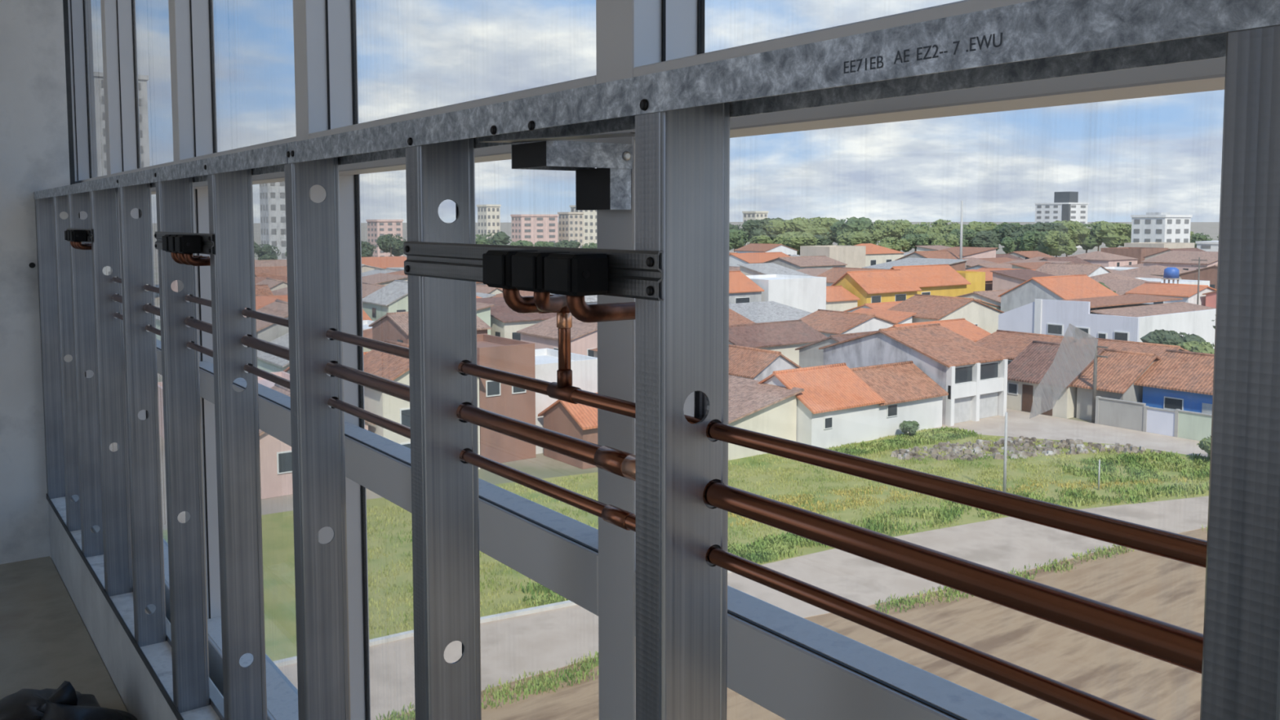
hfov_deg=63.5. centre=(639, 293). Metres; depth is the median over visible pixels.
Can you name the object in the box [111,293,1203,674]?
copper pipe
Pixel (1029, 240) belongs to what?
tree
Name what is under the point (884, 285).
house
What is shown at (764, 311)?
house
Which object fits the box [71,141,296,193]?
track
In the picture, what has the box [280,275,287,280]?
house
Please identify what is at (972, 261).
house
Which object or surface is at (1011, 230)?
tree
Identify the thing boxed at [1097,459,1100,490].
utility pole
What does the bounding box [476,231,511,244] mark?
tree
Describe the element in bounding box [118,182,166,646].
stud
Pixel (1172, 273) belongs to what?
water tank
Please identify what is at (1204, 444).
shrub
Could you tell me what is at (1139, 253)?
house
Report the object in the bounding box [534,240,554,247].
tree
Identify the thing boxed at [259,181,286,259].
apartment block
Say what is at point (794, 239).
tree
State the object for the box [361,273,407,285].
house
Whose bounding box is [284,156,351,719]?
stud
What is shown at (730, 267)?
house
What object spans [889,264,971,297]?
house
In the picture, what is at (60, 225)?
stud
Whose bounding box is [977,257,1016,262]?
house
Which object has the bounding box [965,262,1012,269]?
house
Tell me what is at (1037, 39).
track
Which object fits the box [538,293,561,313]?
pipe
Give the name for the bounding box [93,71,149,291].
apartment block
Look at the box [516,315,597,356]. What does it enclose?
house
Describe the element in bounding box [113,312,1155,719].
copper pipe
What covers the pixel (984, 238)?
tree
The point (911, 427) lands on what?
shrub
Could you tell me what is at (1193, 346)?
shrub
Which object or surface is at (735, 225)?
tree
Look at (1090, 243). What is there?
tree
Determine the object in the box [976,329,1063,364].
house
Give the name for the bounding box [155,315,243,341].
house
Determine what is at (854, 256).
house
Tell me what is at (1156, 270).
house
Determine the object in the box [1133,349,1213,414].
house
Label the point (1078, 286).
house
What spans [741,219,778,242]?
tree
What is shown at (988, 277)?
house
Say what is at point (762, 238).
tree
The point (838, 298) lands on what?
house
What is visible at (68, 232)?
outlet
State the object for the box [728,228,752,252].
tree
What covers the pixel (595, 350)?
house
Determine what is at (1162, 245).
house
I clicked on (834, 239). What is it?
tree
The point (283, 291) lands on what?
house
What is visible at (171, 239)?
outlet
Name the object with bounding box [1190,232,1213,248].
tree
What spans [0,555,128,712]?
floor
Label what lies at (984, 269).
house
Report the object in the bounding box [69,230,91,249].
outlet
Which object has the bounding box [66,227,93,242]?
rail
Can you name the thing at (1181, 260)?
house
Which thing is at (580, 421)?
house
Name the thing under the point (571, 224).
apartment block
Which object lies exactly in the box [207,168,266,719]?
stud
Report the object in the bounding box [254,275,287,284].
house
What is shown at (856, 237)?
tree
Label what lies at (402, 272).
house
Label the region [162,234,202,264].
outlet
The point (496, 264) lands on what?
outlet
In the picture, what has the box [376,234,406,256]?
tree
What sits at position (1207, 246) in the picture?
warehouse
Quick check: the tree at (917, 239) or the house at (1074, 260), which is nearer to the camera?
the house at (1074, 260)
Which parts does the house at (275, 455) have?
pane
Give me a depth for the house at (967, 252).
274.83 m
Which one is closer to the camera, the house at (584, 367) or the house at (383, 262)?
the house at (584, 367)
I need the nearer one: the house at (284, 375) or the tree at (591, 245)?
the house at (284, 375)
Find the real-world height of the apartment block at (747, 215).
18.850 m
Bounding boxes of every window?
[67,0,106,377]
[100,0,173,622]
[168,0,298,719]
[293,0,598,719]
[595,0,1226,719]
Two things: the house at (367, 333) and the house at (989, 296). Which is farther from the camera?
the house at (989, 296)
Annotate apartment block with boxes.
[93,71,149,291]
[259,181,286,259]
[366,219,403,257]
[476,204,501,239]
[510,214,559,246]
[557,212,584,248]
[569,204,596,245]
[742,211,768,245]
[1034,191,1088,248]
[1130,212,1192,242]
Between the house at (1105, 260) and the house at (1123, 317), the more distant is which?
the house at (1105, 260)
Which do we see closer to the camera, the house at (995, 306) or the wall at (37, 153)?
the wall at (37, 153)
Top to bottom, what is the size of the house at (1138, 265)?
4.674 m
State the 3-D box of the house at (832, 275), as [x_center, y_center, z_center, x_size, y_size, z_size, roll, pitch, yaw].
[39.571,-1.459,185.842,13.397,6.390,12.902,-3,5,-36]
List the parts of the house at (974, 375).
door, pane, door, pane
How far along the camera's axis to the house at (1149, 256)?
257.93 m
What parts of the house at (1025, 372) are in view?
pane, door, door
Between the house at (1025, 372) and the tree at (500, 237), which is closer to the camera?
the house at (1025, 372)
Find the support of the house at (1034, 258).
on the ground at (542, 466)
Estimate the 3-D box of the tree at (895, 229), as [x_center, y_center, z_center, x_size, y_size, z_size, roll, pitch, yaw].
[96.124,-20.809,392.785,15.076,15.453,14.866,-3,5,-36]
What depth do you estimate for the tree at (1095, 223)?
390.71 m
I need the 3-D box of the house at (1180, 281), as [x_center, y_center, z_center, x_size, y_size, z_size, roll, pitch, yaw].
[94.663,-0.551,189.703,13.069,3.913,13.126,-3,5,-36]
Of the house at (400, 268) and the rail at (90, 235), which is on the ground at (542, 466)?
the house at (400, 268)
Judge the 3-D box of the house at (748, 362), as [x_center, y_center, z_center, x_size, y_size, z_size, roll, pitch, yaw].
[8.413,6.591,87.691,6.000,4.411,9.920,-3,5,-36]
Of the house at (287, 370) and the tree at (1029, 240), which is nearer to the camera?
the house at (287, 370)
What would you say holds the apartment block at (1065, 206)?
on the ground at (542, 466)
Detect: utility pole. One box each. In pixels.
[1002,412,1007,492]
[1091,342,1107,422]
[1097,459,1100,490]
[1191,257,1207,304]
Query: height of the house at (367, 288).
5.295 m
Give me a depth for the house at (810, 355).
97.38 m
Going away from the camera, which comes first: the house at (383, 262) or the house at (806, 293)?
the house at (806, 293)
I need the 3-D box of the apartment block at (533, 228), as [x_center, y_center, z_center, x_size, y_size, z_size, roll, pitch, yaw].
[-42.631,-23.573,419.220,17.600,17.350,8.600,-3,5,-36]
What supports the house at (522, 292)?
on the ground at (542, 466)
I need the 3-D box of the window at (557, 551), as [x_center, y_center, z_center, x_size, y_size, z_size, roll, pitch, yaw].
[-0.285,-0.268,1.439,0.089,2.770,0.934,-3,5,-36]
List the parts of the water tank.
tank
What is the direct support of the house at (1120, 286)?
on the ground at (542, 466)
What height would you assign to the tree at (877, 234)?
12.228 m
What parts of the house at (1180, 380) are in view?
pane, door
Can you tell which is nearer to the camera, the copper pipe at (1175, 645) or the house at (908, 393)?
the copper pipe at (1175, 645)
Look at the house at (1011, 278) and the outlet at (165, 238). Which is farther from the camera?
the house at (1011, 278)
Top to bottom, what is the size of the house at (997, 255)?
5.547 m
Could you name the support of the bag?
on the floor
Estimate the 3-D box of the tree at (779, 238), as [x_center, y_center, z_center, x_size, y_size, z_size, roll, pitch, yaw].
[50.002,-15.005,346.437,11.109,10.619,11.375,-3,5,-36]
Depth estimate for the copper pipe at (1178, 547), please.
0.61 m
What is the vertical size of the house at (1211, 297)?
7.111 m
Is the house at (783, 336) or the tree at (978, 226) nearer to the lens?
the house at (783, 336)
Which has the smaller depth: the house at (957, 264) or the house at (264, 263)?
the house at (957, 264)
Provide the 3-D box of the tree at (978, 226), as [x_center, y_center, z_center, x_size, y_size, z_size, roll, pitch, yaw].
[130.968,-20.397,392.493,15.265,14.597,15.086,-3,5,-36]
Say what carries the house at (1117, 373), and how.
on the ground at (542, 466)
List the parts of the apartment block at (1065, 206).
roof tank room, dark panel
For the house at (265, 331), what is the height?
7.312 m
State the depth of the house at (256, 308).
129.78 m
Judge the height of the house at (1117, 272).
4.711 m
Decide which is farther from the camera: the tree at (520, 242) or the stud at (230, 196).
the tree at (520, 242)
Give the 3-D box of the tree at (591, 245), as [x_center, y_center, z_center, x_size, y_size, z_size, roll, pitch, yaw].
[-15.034,-11.959,321.207,7.561,8.246,7.927,-3,5,-36]
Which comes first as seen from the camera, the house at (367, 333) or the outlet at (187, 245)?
the outlet at (187, 245)
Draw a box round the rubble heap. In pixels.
[890,435,1166,461]
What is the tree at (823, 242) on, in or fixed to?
on the ground at (542, 466)
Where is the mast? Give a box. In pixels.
[959,200,963,259]
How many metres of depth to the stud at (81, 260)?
3.00 m
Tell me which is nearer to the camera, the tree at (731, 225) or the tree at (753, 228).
the tree at (753, 228)
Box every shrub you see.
[898,420,919,435]
[1139,328,1205,345]
[1176,341,1214,354]
[1196,435,1211,458]
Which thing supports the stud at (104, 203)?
on the track at (157, 658)
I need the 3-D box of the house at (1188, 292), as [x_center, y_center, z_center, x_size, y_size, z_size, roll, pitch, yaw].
[69.714,2.010,134.692,9.700,6.711,8.120,-3,5,-36]
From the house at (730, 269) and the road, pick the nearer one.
the road
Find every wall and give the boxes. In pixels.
[0,0,75,564]
[86,0,97,177]
[1094,395,1212,440]
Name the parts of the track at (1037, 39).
metal strip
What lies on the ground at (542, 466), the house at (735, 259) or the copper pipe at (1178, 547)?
the house at (735, 259)
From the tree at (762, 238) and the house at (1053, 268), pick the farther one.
the tree at (762, 238)
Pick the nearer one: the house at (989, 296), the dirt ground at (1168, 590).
the dirt ground at (1168, 590)
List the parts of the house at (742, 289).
pane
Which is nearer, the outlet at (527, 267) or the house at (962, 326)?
the outlet at (527, 267)
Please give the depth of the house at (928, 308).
125.66 m
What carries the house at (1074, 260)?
on the ground at (542, 466)
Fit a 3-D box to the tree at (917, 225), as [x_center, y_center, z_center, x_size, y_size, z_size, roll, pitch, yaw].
[103.919,-19.737,389.761,14.174,13.703,13.975,-3,5,-36]
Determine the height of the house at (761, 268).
7.384 m
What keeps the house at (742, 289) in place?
on the ground at (542, 466)
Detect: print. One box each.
[844,55,883,73]
[893,48,909,63]
[916,40,959,60]
[965,32,1001,52]
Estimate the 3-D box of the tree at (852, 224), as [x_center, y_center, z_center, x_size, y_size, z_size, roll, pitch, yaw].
[74.093,-18.888,360.675,17.925,16.253,17.238,-3,5,-36]
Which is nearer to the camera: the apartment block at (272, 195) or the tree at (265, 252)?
the tree at (265, 252)
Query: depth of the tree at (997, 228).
381.11 m
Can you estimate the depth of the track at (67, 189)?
3.18 m
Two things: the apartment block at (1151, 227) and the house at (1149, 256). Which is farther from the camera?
the apartment block at (1151, 227)
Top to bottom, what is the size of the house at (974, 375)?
6.611 m
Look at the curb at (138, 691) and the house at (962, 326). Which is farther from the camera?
the house at (962, 326)
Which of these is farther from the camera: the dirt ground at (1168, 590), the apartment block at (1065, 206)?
the apartment block at (1065, 206)
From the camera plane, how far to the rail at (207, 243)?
1.73 m
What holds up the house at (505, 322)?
on the ground at (542, 466)
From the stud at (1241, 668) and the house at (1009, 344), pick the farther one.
the house at (1009, 344)
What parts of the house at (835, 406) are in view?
pane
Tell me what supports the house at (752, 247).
on the ground at (542, 466)
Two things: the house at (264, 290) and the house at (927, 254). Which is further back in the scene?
the house at (927, 254)
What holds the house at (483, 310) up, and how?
on the ground at (542, 466)
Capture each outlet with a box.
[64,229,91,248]
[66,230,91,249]
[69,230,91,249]
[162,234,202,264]
[168,235,209,265]
[174,235,210,266]
[482,249,561,313]
[511,251,569,292]
[544,252,635,322]
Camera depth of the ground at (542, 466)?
64.82 m
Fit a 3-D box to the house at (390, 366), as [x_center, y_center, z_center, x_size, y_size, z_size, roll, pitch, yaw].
[-14.060,6.818,63.149,6.800,7.511,6.920,-3,5,-36]
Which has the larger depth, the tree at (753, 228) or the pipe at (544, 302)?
the tree at (753, 228)
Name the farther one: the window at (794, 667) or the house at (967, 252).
the house at (967, 252)
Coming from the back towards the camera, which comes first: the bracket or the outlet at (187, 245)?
the outlet at (187, 245)
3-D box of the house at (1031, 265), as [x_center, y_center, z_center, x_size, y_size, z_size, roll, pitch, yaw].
[88.919,-3.753,222.244,14.203,5.666,11.959,-3,5,-36]
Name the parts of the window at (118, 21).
rail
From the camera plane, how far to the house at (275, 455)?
56.29 m
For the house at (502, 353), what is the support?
on the ground at (542, 466)
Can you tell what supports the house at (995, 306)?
on the ground at (542, 466)
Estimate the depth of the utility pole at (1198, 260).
123.26 m
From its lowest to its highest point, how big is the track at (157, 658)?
0.018 m
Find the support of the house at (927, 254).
on the ground at (542, 466)
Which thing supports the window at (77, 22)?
in the wall
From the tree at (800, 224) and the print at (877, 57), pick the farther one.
the tree at (800, 224)
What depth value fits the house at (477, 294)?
141.70 m
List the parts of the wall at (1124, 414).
post, post, post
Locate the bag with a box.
[0,680,137,719]
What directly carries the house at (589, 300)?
on the ground at (542, 466)
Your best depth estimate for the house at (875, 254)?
267.16 m
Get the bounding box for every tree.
[253,243,280,260]
[360,240,376,257]
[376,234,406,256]
[475,234,490,244]
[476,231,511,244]
[510,240,535,246]
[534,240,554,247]
[552,240,580,248]
[580,242,596,248]
[728,223,739,230]
[728,224,749,242]
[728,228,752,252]
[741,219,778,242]
[746,234,773,244]
[763,217,785,234]
[764,218,795,243]
[772,233,799,254]
[782,231,819,255]
[790,217,826,236]
[805,216,839,239]
[813,234,833,245]
[826,216,875,237]
[827,232,837,244]
[835,231,872,245]
[860,228,884,244]
[871,219,897,244]
[875,219,911,240]
[876,236,911,251]
[897,224,927,251]
[900,222,946,248]
[901,232,931,252]
[923,232,959,247]
[926,218,964,234]
[948,228,977,247]
[965,221,996,231]
[966,230,1000,250]
[989,222,1023,246]
[997,223,1035,251]
[1000,236,1025,253]
[1020,230,1048,254]
[1022,222,1053,228]
[1030,222,1068,233]
[1038,230,1077,257]
[1051,220,1089,256]
[1080,223,1103,253]
[1088,220,1108,251]
[1092,222,1131,247]
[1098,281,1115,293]
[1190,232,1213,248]
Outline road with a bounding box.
[277,496,1208,719]
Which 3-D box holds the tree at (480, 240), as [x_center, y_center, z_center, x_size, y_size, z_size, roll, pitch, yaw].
[-50.386,-12.446,305.433,12.258,11.555,11.897,-3,5,-36]
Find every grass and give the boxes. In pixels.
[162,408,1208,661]
[366,427,1209,637]
[375,524,1207,719]
[728,475,1196,527]
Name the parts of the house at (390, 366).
pane, pane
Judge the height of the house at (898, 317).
3.990 m
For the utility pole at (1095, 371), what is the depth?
76.45 m
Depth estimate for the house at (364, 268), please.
220.78 m
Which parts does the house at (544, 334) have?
pane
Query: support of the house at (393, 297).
on the ground at (542, 466)
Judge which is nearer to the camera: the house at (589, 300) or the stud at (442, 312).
the stud at (442, 312)
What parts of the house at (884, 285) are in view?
pane, pane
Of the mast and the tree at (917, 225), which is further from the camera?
the tree at (917, 225)
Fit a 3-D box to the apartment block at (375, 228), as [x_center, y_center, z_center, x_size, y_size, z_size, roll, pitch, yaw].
[-97.519,-20.801,395.305,10.600,15.350,10.600,-3,5,-36]
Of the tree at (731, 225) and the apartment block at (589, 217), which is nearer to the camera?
the tree at (731, 225)
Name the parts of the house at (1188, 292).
pane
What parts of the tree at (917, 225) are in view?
crown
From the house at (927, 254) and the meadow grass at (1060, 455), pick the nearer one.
the meadow grass at (1060, 455)
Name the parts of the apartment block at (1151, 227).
roof tank room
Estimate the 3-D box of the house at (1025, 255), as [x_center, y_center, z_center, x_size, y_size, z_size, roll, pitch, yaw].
[110.461,-9.277,296.228,12.004,6.077,12.529,-3,5,-36]
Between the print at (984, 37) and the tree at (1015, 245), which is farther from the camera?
the tree at (1015, 245)
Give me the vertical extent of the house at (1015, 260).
5.265 m
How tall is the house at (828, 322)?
4.711 m
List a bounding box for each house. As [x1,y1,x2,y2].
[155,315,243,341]
[157,371,289,438]
[170,280,177,292]
[242,299,288,373]
[245,294,288,308]
[254,259,287,266]
[254,266,287,276]
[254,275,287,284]
[255,278,287,291]
[255,284,273,296]
[255,298,288,310]
[257,332,372,372]
[258,383,375,498]
[271,287,287,295]
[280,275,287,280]
[282,351,368,373]
[361,256,406,269]
[361,263,393,272]
[361,269,396,276]
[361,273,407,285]
[361,282,385,297]
[362,280,408,321]
[362,309,372,320]
[362,320,374,330]
[363,328,372,338]
[363,339,485,469]
[368,311,491,343]
[386,266,404,271]
[387,270,408,280]
[475,284,502,294]
[475,292,495,297]
[475,295,556,340]
[476,302,494,334]
[476,333,535,462]
[492,290,533,297]
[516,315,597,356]
[534,347,597,453]
[537,392,597,469]
[584,295,597,304]
[589,347,597,357]
[728,252,785,266]
[728,266,739,268]
[728,267,739,271]
[728,270,764,303]
[728,301,812,323]
[728,308,755,324]
[728,319,826,365]
[728,344,801,381]
[728,375,804,460]
[733,243,797,255]
[737,262,813,276]
[745,274,826,312]
[754,252,790,257]
[757,362,884,448]
[763,255,847,270]
[795,267,828,276]
[795,330,877,367]
[798,309,898,337]
[800,244,866,267]
[816,266,882,286]
[818,323,1008,426]
[826,285,860,311]
[831,269,921,306]
[843,300,903,311]
[849,360,948,438]
[851,307,916,324]
[853,243,904,266]
[861,257,968,271]
[887,293,1004,333]
[888,318,991,342]
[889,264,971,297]
[895,250,968,267]
[915,244,951,251]
[938,246,998,257]
[955,270,985,293]
[955,288,1010,306]
[963,257,998,267]
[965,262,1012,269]
[965,269,992,290]
[973,298,1000,310]
[976,266,1035,273]
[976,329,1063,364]
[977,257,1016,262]
[990,268,1054,289]
[995,253,1024,259]
[997,274,1119,311]
[998,293,1216,348]
[1004,259,1071,263]
[1006,340,1105,418]
[1007,250,1053,259]
[1009,262,1050,269]
[1026,257,1046,260]
[1035,262,1111,276]
[1038,256,1092,264]
[1066,251,1137,266]
[1070,348,1160,420]
[1089,272,1145,280]
[1096,279,1160,295]
[1097,337,1190,356]
[1100,247,1168,263]
[1104,266,1136,271]
[1106,268,1163,278]
[1118,263,1142,267]
[1121,265,1189,277]
[1124,242,1195,248]
[1125,282,1217,306]
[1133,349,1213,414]
[1134,277,1209,286]
[1141,250,1217,271]
[1142,248,1205,260]
[1179,264,1217,289]
[1202,290,1216,308]
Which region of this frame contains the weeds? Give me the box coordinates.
[507,426,1209,607]
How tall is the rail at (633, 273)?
0.034 m
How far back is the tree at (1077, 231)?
372.10 m
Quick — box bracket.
[511,140,632,209]
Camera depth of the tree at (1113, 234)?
361.70 m
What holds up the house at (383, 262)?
on the ground at (542, 466)
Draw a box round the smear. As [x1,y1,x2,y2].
[1029,323,1097,418]
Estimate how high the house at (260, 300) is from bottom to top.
4.616 m
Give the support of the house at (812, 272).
on the ground at (542, 466)
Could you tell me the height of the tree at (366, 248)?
8.720 m
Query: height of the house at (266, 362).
5.675 m
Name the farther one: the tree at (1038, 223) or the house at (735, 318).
the tree at (1038, 223)
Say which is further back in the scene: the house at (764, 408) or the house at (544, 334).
the house at (544, 334)
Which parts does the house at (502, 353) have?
pane, pane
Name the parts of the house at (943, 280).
pane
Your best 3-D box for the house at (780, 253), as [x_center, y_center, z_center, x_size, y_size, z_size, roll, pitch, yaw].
[35.430,-9.000,295.480,14.036,5.786,14.243,-3,5,-36]
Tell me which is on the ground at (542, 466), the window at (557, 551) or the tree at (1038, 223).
the tree at (1038, 223)
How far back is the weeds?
56.85 m
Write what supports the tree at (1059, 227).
on the ground at (542, 466)
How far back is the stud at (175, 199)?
2.05 m
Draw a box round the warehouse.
[1195,240,1218,251]
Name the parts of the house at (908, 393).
pane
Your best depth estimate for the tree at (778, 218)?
387.72 m
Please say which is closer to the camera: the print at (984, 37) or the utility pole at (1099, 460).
the print at (984, 37)
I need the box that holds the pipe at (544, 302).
[533,291,572,387]
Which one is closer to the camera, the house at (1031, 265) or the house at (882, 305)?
the house at (882, 305)
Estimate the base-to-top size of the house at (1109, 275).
5.801 m
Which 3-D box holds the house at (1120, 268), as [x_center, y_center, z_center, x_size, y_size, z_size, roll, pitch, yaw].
[112.316,-4.030,238.767,11.414,3.812,12.279,-3,5,-36]
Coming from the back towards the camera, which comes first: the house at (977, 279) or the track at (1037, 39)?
the house at (977, 279)
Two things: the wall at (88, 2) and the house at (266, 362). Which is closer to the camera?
the wall at (88, 2)
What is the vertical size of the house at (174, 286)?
7.811 m
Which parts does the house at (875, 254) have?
pane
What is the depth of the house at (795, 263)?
216.62 m
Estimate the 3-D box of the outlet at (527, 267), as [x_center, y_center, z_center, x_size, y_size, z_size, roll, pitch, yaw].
[-0.078,-0.018,0.803,0.035,0.030,0.050,-3,5,-36]
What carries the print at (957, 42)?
attached to the track at (1037, 39)
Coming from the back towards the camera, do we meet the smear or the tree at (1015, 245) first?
the tree at (1015, 245)
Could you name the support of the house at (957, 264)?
on the ground at (542, 466)
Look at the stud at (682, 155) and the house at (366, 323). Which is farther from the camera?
the house at (366, 323)
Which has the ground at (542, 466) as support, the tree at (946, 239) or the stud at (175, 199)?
the tree at (946, 239)
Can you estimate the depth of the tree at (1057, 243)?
314.41 m
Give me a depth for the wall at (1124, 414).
72.81 m
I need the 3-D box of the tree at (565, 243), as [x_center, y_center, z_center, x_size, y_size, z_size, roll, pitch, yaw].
[-22.035,-11.479,307.495,8.492,9.248,8.880,-3,5,-36]
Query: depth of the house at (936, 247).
298.11 m
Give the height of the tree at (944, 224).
15.367 m
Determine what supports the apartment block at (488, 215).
on the ground at (542, 466)
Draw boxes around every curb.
[48,494,224,719]
[272,569,731,666]
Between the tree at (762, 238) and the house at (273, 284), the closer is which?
the house at (273, 284)
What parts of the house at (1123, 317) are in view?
pane, pane, pane, pane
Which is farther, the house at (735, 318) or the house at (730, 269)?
the house at (730, 269)
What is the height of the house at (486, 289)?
5.268 m
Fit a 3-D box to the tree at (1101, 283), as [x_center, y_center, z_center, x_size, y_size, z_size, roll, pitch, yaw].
[68.996,0.835,159.998,8.791,5.563,8.694,-3,5,-36]
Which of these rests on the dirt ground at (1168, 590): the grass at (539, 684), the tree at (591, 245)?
the grass at (539, 684)
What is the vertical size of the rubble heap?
0.415 m
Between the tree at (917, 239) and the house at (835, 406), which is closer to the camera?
the house at (835, 406)
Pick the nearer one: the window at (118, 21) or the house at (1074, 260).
the window at (118, 21)
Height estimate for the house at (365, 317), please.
5.318 m
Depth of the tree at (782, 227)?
381.20 m
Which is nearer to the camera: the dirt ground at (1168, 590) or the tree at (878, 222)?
the dirt ground at (1168, 590)
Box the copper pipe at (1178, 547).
[111,276,1207,568]
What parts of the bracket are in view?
tie arm, wall leg, wall leg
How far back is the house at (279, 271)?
211.24 m
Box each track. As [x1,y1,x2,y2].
[33,184,72,199]
[46,493,224,719]
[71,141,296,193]
[272,0,1279,164]
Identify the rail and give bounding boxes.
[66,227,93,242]
[154,231,214,254]
[403,241,663,300]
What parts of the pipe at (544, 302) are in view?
bent arm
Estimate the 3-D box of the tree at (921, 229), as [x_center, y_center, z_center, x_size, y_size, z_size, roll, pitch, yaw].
[98.280,-17.703,356.985,14.842,14.378,15.253,-3,5,-36]
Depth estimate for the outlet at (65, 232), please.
2.76 m
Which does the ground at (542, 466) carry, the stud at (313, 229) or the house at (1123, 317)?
the house at (1123, 317)
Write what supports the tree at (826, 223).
on the ground at (542, 466)
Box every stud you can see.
[53,195,80,531]
[67,191,103,557]
[89,187,133,596]
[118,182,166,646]
[155,177,209,712]
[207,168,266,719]
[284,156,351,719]
[405,137,481,719]
[635,102,729,719]
[1200,25,1279,719]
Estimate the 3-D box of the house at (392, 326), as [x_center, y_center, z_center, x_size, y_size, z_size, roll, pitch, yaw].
[-19.391,4.891,95.228,8.161,6.784,8.750,-3,5,-36]
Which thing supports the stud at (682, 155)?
on the track at (157, 658)
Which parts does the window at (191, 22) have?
rail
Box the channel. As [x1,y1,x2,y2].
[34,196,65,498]
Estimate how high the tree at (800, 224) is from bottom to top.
16.354 m
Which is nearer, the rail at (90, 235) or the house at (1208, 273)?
the rail at (90, 235)
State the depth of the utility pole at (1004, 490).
55.97 m
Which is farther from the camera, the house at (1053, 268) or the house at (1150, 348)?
the house at (1053, 268)
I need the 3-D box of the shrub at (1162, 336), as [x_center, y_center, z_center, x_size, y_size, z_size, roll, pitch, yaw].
[51.508,5.730,99.741,5.417,4.474,5.778,-3,5,-36]
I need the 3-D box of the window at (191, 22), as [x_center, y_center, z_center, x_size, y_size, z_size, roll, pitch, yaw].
[-0.836,-0.321,2.191,0.089,2.770,0.934,-3,5,-36]
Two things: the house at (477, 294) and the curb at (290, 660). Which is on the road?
the curb at (290, 660)
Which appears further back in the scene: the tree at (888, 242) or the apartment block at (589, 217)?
the apartment block at (589, 217)
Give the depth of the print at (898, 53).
0.54 m
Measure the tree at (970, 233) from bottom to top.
12.190 m
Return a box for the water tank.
[1160,266,1181,284]
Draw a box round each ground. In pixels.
[109,222,1219,529]
[387,528,1207,719]
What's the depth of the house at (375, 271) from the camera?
212.51 m

